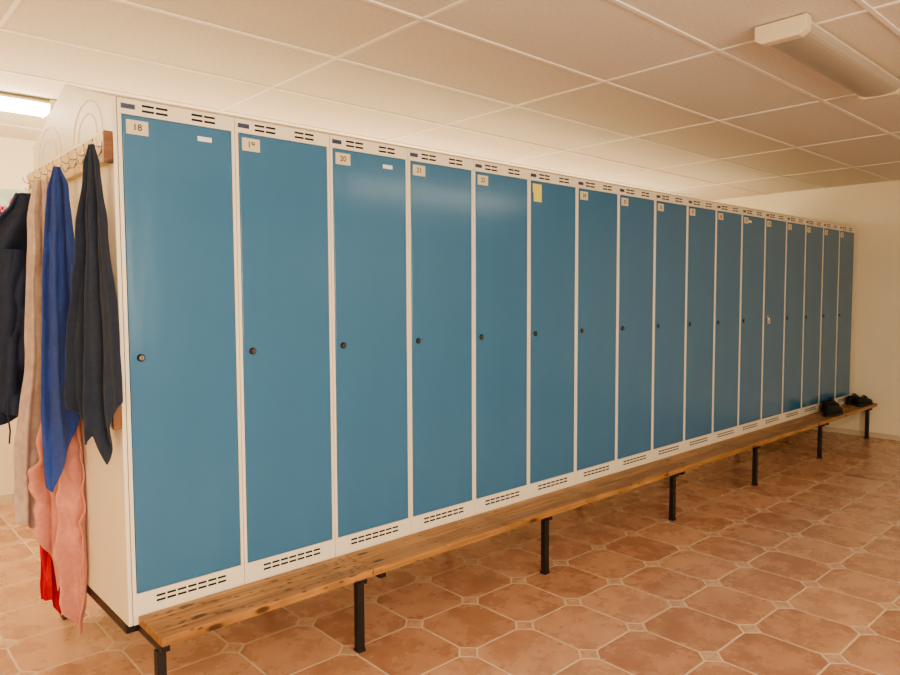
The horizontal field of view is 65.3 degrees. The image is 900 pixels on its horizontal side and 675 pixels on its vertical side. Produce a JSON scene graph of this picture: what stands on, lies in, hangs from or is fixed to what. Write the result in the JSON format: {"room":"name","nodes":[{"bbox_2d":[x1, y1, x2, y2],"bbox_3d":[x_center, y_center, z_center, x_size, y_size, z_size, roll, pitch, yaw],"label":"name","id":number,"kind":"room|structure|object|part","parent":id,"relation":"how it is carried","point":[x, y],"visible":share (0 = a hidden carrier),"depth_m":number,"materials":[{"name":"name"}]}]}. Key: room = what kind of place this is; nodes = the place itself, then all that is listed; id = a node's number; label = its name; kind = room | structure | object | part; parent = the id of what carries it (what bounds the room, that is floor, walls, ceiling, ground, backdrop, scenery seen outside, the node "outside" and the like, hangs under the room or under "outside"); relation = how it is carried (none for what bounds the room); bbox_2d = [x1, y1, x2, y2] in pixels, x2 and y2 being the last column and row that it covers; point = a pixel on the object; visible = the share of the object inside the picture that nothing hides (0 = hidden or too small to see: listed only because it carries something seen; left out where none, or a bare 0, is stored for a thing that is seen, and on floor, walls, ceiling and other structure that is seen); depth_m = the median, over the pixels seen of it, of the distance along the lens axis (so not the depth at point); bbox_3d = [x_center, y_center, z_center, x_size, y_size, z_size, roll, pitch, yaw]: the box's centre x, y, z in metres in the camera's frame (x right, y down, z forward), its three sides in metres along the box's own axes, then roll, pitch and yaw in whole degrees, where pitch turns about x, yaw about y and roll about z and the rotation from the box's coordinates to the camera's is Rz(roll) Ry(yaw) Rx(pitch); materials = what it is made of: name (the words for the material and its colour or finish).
{"room":"changing room","nodes":[
{"label":"changing room","id":0,"kind":"room"},
{"bbox_2d":[0,137,35,494],"bbox_3d":[-1.700,-0.184,6.035,9.730,2.686,0.120,-3,5,-42],"label":"wall","id":1,"kind":"structure","parent":0,"point":[16,155],"depth_m":4.78,"materials":[{"name":"beige paint"}]},
{"bbox_2d":[0,493,13,505],"bbox_3d":[-1.655,1.025,6.055,9.718,0.070,0.012,-3,5,-42],"label":"baseboard","id":2,"kind":"structure","parent":1,"relation":"attached to","point":[6,499],"depth_m":4.79,"materials":[{"name":"beige wood"}]},
{"bbox_2d":[0,189,28,212],"bbox_3d":[-3.162,-0.847,4.565,0.850,0.280,0.007,-3,5,-42],"label":"poster","id":3,"kind":"object","parent":1,"relation":"attached to","point":[6,195],"visible":0.16,"depth_m":4.72,"materials":[{"name":"white paper"}]},
{"bbox_3d":[-3.001,-0.847,4.708,0.078,0.072,0.001,-3,5,-42],"label":"printed flower","id":4,"kind":"part","parent":3,"relation":"part of","materials":[{"name":"pink paper"}]},
{"bbox_2d":[0,0,899,200],"bbox_3d":[0.847,-1.266,3.184,9.730,0.007,7.430,-3,5,-42],"label":"ceiling grid","id":5,"kind":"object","parent":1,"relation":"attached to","point":[14,4],"depth_m":3.55,"materials":[{"name":"white metal"}]},
{"bbox_2d":[0,429,899,674],"bbox_3d":[0.858,1.263,3.336,9.730,0.100,7.430,-3,5,-42],"label":"floor","id":6,"kind":"structure","parent":0,"point":[796,571],"depth_m":3.28,"materials":[{"name":"tile"}]},
{"bbox_2d":[61,585,137,633],"bbox_3d":[1.063,0.952,5.050,6.799,0.313,1.040,-3,5,-42],"label":"stand","id":7,"kind":"object","parent":6,"relation":"on","point":[93,595],"visible":0.05,"depth_m":2.49,"materials":[{"name":"black metal"}]},
{"bbox_2d":[33,84,132,626],"bbox_3d":[-1.426,0.000,2.675,0.015,1.893,1.050,-3,5,-42],"label":"end panel","id":8,"kind":"object","parent":7,"relation":"on","point":[78,115],"visible":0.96,"depth_m":2.44,"materials":[{"name":"white metal"}]},
{"bbox_2d":[22,130,112,192],"bbox_3d":[-1.449,-0.629,2.610,0.053,0.101,1.041,-3,5,-42],"label":"coat rack","id":9,"kind":"object","parent":8,"relation":"attached to","point":[70,162],"visible":0.66,"depth_m":2.46,"materials":[{"name":"brown wood"}]},
{"bbox_2d":[0,193,30,443],"bbox_3d":[-1.769,-0.082,2.730,0.368,0.980,0.185,-3,5,-42],"label":"jacket","id":10,"kind":"object","parent":9,"relation":"hanging from","point":[13,220],"visible":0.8,"depth_m":2.72,"materials":[{"name":"black fabric"}]},
{"bbox_2d":[14,179,48,528],"bbox_3d":[-1.620,0.078,2.743,0.179,1.380,0.050,-3,4,-40],"label":"towel","id":11,"kind":"object","parent":9,"relation":"hanging from","point":[26,456],"visible":0.52,"depth_m":2.73,"materials":[{"name":"beige fabric"}]},
{"bbox_2d":[41,166,79,491],"bbox_3d":[-1.404,-0.024,2.535,0.146,1.174,0.062,-3,4,-33],"label":"towel","id":12,"kind":"object","parent":9,"relation":"hanging from","point":[59,424],"visible":0.79,"depth_m":2.52,"materials":[{"name":"blue fabric"}]},
{"bbox_2d":[64,144,122,464],"bbox_3d":[-1.154,-0.098,2.265,0.189,1.037,0.058,0,3,7],"label":"towel","id":13,"kind":"object","parent":9,"relation":"hanging from","point":[93,387],"visible":1,"depth_m":2.26,"materials":[{"name":"grey fabric"}]},
{"bbox_2d":[110,405,121,429],"bbox_3d":[-1.445,0.229,2.662,0.053,0.101,1.041,-3,5,-42],"label":"coat rack","id":14,"kind":"object","parent":8,"relation":"attached to","point":[116,423],"visible":0.07,"depth_m":2.29,"materials":[{"name":"brown wood"}]},
{"bbox_2d":[40,545,60,615],"bbox_3d":[-1.556,0.666,2.749,0.110,0.876,0.036,-3,5,-42],"label":"cloth","id":15,"kind":"object","parent":14,"relation":"hanging from","point":[48,586],"visible":0.18,"depth_m":2.75,"materials":[{"name":"fabric"}]},
{"bbox_2d":[27,420,87,634],"bbox_3d":[-1.472,0.683,2.652,0.214,0.910,0.112,0,3,1],"label":"towel","id":16,"kind":"object","parent":14,"relation":"hanging from","point":[59,514],"visible":0.66,"depth_m":2.64,"materials":[{"name":"pink fabric"}]},
{"bbox_3d":[-1.426,0.962,2.762,0.044,0.035,1.040,-3,5,-42],"label":"rail","id":17,"kind":"part","parent":7,"relation":"part of","materials":[{"name":"black metal"}]},
{"bbox_2d":[89,89,244,625],"bbox_3d":[-1.081,0.009,2.608,0.398,1.881,0.511,-3,5,-42],"label":"locker","id":18,"kind":"object","parent":7,"relation":"on","point":[176,163],"visible":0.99,"depth_m":2.42,"materials":[{"name":"metal"}]},
{"bbox_3d":[-1.042,-0.749,2.271,0.044,0.016,0.002,-3,5,-42],"label":"maker plate","id":19,"kind":"part","parent":18,"relation":"part of","materials":[{"name":"metal"}]},
{"bbox_3d":[-0.922,0.061,2.438,0.370,1.582,0.020,-3,5,-42],"label":"door","id":20,"kind":"part","parent":18,"relation":"part of","materials":[{"name":"blue metal"}]},
{"bbox_2d":[183,106,334,583],"bbox_3d":[-0.786,-0.009,2.878,0.398,1.881,0.511,-3,5,-42],"label":"locker","id":21,"kind":"object","parent":7,"relation":"on","point":[282,172],"visible":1,"depth_m":2.69,"materials":[{"name":"metal"}]},
{"bbox_3d":[-0.748,-0.766,2.541,0.044,0.016,0.002,-3,5,-42],"label":"maker plate","id":22,"kind":"part","parent":21,"relation":"part of","materials":[{"name":"metal"}]},
{"bbox_3d":[-0.627,0.044,2.708,0.370,1.582,0.020,-3,5,-42],"label":"door","id":23,"kind":"part","parent":21,"relation":"part of","materials":[{"name":"blue metal"}]},
{"bbox_2d":[272,122,410,556],"bbox_3d":[-0.492,-0.027,3.148,0.398,1.881,0.511,-3,5,-42],"label":"locker","id":24,"kind":"object","parent":7,"relation":"on","point":[369,179],"visible":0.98,"depth_m":2.96,"materials":[{"name":"metal"}]},
{"bbox_3d":[-0.453,-0.784,2.811,0.044,0.016,0.002,-3,5,-42],"label":"maker plate","id":25,"kind":"part","parent":24,"relation":"part of","materials":[{"name":"blue metal"}]},
{"bbox_3d":[-0.333,0.026,2.978,0.370,1.582,0.020,-3,5,-42],"label":"door","id":26,"kind":"part","parent":24,"relation":"part of","materials":[{"name":"blue metal"}]},
{"bbox_2d":[345,135,473,533],"bbox_3d":[-0.197,-0.044,3.418,0.398,1.881,0.511,-3,5,-42],"label":"locker","id":27,"kind":"object","parent":7,"relation":"on","point":[440,186],"visible":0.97,"depth_m":3.23,"materials":[{"name":"metal"}]},
{"bbox_3d":[-0.159,-0.801,3.080,0.044,0.016,0.002,-3,5,-42],"label":"maker plate","id":28,"kind":"part","parent":27,"relation":"part of","materials":[{"name":"blue metal"}]},
{"bbox_3d":[-0.038,0.009,3.248,0.370,1.582,0.020,-3,5,-42],"label":"door","id":29,"kind":"part","parent":27,"relation":"part of","materials":[{"name":"blue metal"}]},
{"bbox_2d":[412,147,528,514],"bbox_3d":[0.098,-0.062,3.688,0.398,1.881,0.511,-3,5,-42],"label":"locker","id":30,"kind":"object","parent":7,"relation":"on","point":[500,192],"visible":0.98,"depth_m":3.50,"materials":[{"name":"metal"}]},
{"bbox_3d":[0.257,-0.009,3.518,0.370,1.582,0.020,-3,5,-42],"label":"door","id":31,"kind":"part","parent":30,"relation":"part of","materials":[{"name":"blue metal"}]},
{"bbox_2d":[472,158,576,498],"bbox_3d":[0.392,-0.079,3.958,0.398,1.881,0.511,-3,5,-42],"label":"locker","id":32,"kind":"object","parent":7,"relation":"on","point":[552,197],"visible":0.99,"depth_m":3.77,"materials":[{"name":"metal"}]},
{"bbox_3d":[0.551,-0.026,3.788,0.370,1.582,0.020,-3,5,-42],"label":"door","id":33,"kind":"part","parent":32,"relation":"part of","materials":[{"name":"blue metal"}]},
{"bbox_2d":[522,167,618,484],"bbox_3d":[0.687,-0.097,4.228,0.398,1.881,0.511,-3,5,-42],"label":"locker","id":34,"kind":"object","parent":7,"relation":"on","point":[597,202],"visible":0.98,"depth_m":4.04,"materials":[{"name":"metal"}]},
{"bbox_3d":[0.846,-0.044,4.058,0.370,1.582,0.020,-3,5,-42],"label":"door","id":35,"kind":"part","parent":34,"relation":"part of","materials":[{"name":"blue metal"}]},
{"bbox_2d":[562,174,654,472],"bbox_3d":[0.982,-0.115,4.497,0.398,1.881,0.511,-3,5,-42],"label":"locker","id":36,"kind":"object","parent":7,"relation":"on","point":[636,214],"visible":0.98,"depth_m":4.31,"materials":[{"name":"metal"}]},
{"bbox_3d":[1.141,-0.062,4.327,0.370,1.582,0.020,-3,5,-42],"label":"door","id":37,"kind":"part","parent":36,"relation":"part of","materials":[{"name":"blue metal"}]},
{"bbox_2d":[601,181,687,461],"bbox_3d":[1.276,-0.132,4.767,0.398,1.881,0.511,-3,5,-42],"label":"locker","id":38,"kind":"object","parent":7,"relation":"on","point":[671,211],"visible":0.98,"depth_m":4.58,"materials":[{"name":"metal"}]},
{"bbox_3d":[1.435,-0.079,4.597,0.370,1.582,0.020,-3,5,-42],"label":"door","id":39,"kind":"part","parent":38,"relation":"part of","materials":[{"name":"blue metal"}]},
{"bbox_2d":[629,186,716,451],"bbox_3d":[1.571,-0.150,5.037,0.398,1.881,0.511,-3,5,-42],"label":"locker","id":40,"kind":"object","parent":7,"relation":"on","point":[701,216],"visible":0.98,"depth_m":4.85,"materials":[{"name":"metal"}]},
{"bbox_3d":[1.730,-0.097,4.867,0.370,1.582,0.020,-3,5,-42],"label":"door","id":41,"kind":"part","parent":40,"relation":"part of","materials":[{"name":"blue metal"}]},
{"bbox_2d":[657,191,741,443],"bbox_3d":[1.866,-0.167,5.307,0.398,1.881,0.511,-3,5,-42],"label":"locker","id":42,"kind":"object","parent":7,"relation":"on","point":[728,217],"visible":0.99,"depth_m":5.12,"materials":[{"name":"metal"}]},
{"bbox_3d":[2.025,-0.114,5.137,0.370,1.582,0.020,-3,5,-42],"label":"door","id":43,"kind":"part","parent":42,"relation":"part of","materials":[{"name":"blue metal"}]},
{"bbox_2d":[690,197,765,435],"bbox_3d":[2.160,-0.185,5.577,0.398,1.881,0.511,-3,5,-42],"label":"locker","id":44,"kind":"object","parent":7,"relation":"on","point":[753,221],"visible":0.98,"depth_m":5.39,"materials":[{"name":"metal"}]},
{"bbox_3d":[2.319,-0.132,5.407,0.370,1.582,0.020,-3,5,-42],"label":"door","id":45,"kind":"part","parent":44,"relation":"part of","materials":[{"name":"blue metal"}]},
{"bbox_2d":[718,202,786,428],"bbox_3d":[2.460,-0.202,5.841,0.398,1.881,0.526,-3,5,-42],"label":"locker","id":46,"kind":"object","parent":7,"relation":"on","point":[776,224],"visible":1,"depth_m":5.66,"materials":[{"name":"metal"}]},
{"bbox_3d":[2.614,-0.149,5.677,0.370,1.582,0.020,-3,5,-42],"label":"door","id":47,"kind":"part","parent":46,"relation":"part of","materials":[{"name":"blue metal"}]},
{"bbox_2d":[735,205,805,422],"bbox_3d":[2.750,-0.220,6.117,0.398,1.881,0.511,-3,5,-42],"label":"locker","id":48,"kind":"object","parent":7,"relation":"on","point":[796,227],"visible":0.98,"depth_m":5.93,"materials":[{"name":"metal"}]},
{"bbox_3d":[2.909,-0.167,5.947,0.370,1.582,0.020,-3,5,-42],"label":"door","id":49,"kind":"part","parent":48,"relation":"part of","materials":[{"name":"blue metal"}]},
{"bbox_2d":[757,209,823,416],"bbox_3d":[3.044,-0.237,6.387,0.398,1.881,0.511,-3,5,-42],"label":"locker","id":50,"kind":"object","parent":7,"relation":"on","point":[814,229],"visible":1,"depth_m":6.20,"materials":[{"name":"metal"}]},
{"bbox_3d":[3.203,-0.184,6.217,0.370,1.582,0.020,-3,5,-42],"label":"door","id":51,"kind":"part","parent":50,"relation":"part of","materials":[{"name":"blue metal"}]},
{"bbox_2d":[774,212,839,410],"bbox_3d":[3.339,-0.255,6.657,0.398,1.881,0.511,-3,5,-42],"label":"locker","id":52,"kind":"object","parent":7,"relation":"on","point":[831,233],"visible":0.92,"depth_m":6.47,"materials":[{"name":"metal"}]},
{"bbox_3d":[3.498,-0.202,6.487,0.370,1.582,0.020,-3,5,-42],"label":"door","id":53,"kind":"part","parent":52,"relation":"part of","materials":[{"name":"blue metal"}]},
{"bbox_2d":[796,216,854,404],"bbox_3d":[3.634,-0.273,6.927,0.398,1.881,0.511,-3,5,-42],"label":"locker","id":54,"kind":"object","parent":7,"relation":"on","point":[846,240],"visible":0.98,"depth_m":6.74,"materials":[{"name":"metal"}]},
{"bbox_3d":[3.792,-0.220,6.757,0.370,1.582,0.020,-3,5,-42],"label":"door","id":55,"kind":"part","parent":54,"relation":"part of","materials":[{"name":"blue metal"}]},
{"bbox_2d":[137,555,372,674],"bbox_3d":[-0.685,1.093,2.577,0.822,0.344,0.245,-3,5,-42],"label":"bench","id":56,"kind":"object","parent":6,"relation":"on","point":[163,628],"visible":0.97,"depth_m":2.49,"materials":[{"name":"brown wood"}]},
{"bbox_3d":[-0.933,1.144,2.268,0.036,0.282,0.036,-3,5,-42],"label":"leg","id":57,"kind":"part","parent":56,"relation":"part of","materials":[{"name":"black metal"}]},
{"bbox_3d":[-0.361,1.110,2.793,0.036,0.282,0.036,-3,5,-42],"label":"leg","id":58,"kind":"part","parent":56,"relation":"part of","materials":[{"name":"black metal"}]},
{"bbox_2d":[344,461,683,577],"bbox_3d":[0.495,1.023,3.659,2.380,0.344,0.245,-3,5,-42],"label":"bench","id":59,"kind":"object","parent":6,"relation":"on","point":[384,557],"visible":0.93,"depth_m":3.42,"materials":[{"name":"brown wood"}]},
{"bbox_3d":[0.483,1.059,3.566,0.036,0.282,0.036,-3,5,-42],"label":"leg","id":60,"kind":"part","parent":59,"relation":"part of","materials":[{"name":"black metal"}]},
{"bbox_3d":[1.395,1.005,4.401,0.036,0.282,0.036,-3,5,-42],"label":"leg","id":61,"kind":"part","parent":59,"relation":"part of","materials":[{"name":"black metal"}]},
{"bbox_2d":[655,416,828,485],"bbox_3d":[2.266,0.917,5.281,2.421,0.344,0.245,-3,5,-42],"label":"bench","id":62,"kind":"object","parent":6,"relation":"on","point":[697,457],"visible":0.85,"depth_m":5.16,"materials":[{"name":"brown wood"}]},
{"bbox_3d":[2.254,0.954,5.189,0.036,0.282,0.036,-3,5,-42],"label":"leg","id":63,"kind":"part","parent":62,"relation":"part of","materials":[{"name":"black metal"}]},
{"bbox_3d":[3.181,0.898,6.037,0.036,0.282,0.036,-3,5,-42],"label":"leg","id":64,"kind":"part","parent":62,"relation":"part of","materials":[{"name":"black metal"}]},
{"bbox_2d":[806,403,876,438],"bbox_3d":[3.627,0.836,6.527,1.267,0.344,0.245,-3,5,-42],"label":"bench","id":65,"kind":"object","parent":6,"relation":"on","point":[848,410],"visible":0.68,"depth_m":6.54,"materials":[{"name":"brown wood"}]},
{"bbox_2d":[821,397,839,411],"bbox_3d":[3.500,0.608,6.449,0.319,0.123,0.097,-3,5,-42],"label":"shoe","id":66,"kind":"object","parent":65,"relation":"on","point":[824,402],"visible":0.52,"depth_m":6.36,"materials":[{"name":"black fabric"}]},
{"bbox_2d":[824,401,842,416],"bbox_3d":[3.394,0.623,6.209,0.319,0.123,0.097,-3,5,-42],"label":"shoe","id":67,"kind":"object","parent":65,"relation":"on","point":[832,410],"visible":1,"depth_m":6.12,"materials":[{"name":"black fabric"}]},
{"bbox_2d":[846,393,859,404],"bbox_3d":[3.960,0.594,6.871,0.319,0.096,0.097,-3,5,-42],"label":"shoe","id":68,"kind":"object","parent":65,"relation":"on","point":[851,400],"visible":0.75,"depth_m":6.77,"materials":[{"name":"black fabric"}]},
{"bbox_2d":[855,395,872,406],"bbox_3d":[3.983,0.601,6.750,0.319,0.096,0.097,-3,5,-42],"label":"shoe","id":69,"kind":"object","parent":65,"relation":"on","point":[863,401],"visible":1,"depth_m":6.66,"materials":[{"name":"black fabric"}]},
{"bbox_3d":[4.072,0.845,6.854,0.036,0.282,0.036,-3,5,-42],"label":"leg","id":70,"kind":"part","parent":65,"relation":"part of","materials":[{"name":"black metal"}]},
{"bbox_2d":[0,0,899,200],"bbox_3d":[0.847,-1.319,3.181,9.730,0.100,7.430,-3,5,-42],"label":"ceiling","id":71,"kind":"structure","parent":0,"point":[601,39],"depth_m":3.40,"materials":[{"name":"tile"}]},
{"bbox_2d":[0,92,56,119],"bbox_3d":[-2.654,-1.231,3.481,1.250,0.076,0.200,-3,5,-42],"label":"ceiling lamp","id":72,"kind":"object","parent":71,"relation":"attached to","point":[43,108],"visible":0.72,"depth_m":3.75,"materials":[{"name":"white plastic"}]},
{"bbox_2d":[0,96,49,116],"bbox_3d":[-2.654,-1.219,3.482,1.150,0.044,0.194,-3,5,-42],"label":"diffuser","id":73,"kind":"object","parent":72,"relation":"attached to","point":[16,104],"depth_m":3.75,"materials":[{"name":"white plastic"}]},
{"bbox_2d":[755,13,899,100],"bbox_3d":[1.749,-1.231,3.165,1.250,0.076,0.200,-3,5,-42],"label":"ceiling lamp","id":74,"kind":"object","parent":71,"relation":"attached to","point":[798,37],"visible":1,"depth_m":2.98,"materials":[{"name":"white plastic"}]},
{"bbox_2d":[709,180,899,434],"bbox_3d":[4.481,-0.244,6.582,0.120,2.686,7.670,-3,5,-42],"label":"wall","id":75,"kind":"structure","parent":0,"point":[873,209],"depth_m":6.88,"materials":[{"name":"beige paint"}]},
{"bbox_2d":[811,426,899,440],"bbox_3d":[4.437,0.975,6.611,0.012,0.050,7.430,-3,5,-42],"label":"baseboard","id":76,"kind":"structure","parent":75,"relation":"attached to","point":[825,428],"depth_m":7.00,"materials":[{"name":"brown tile"}]}
]}

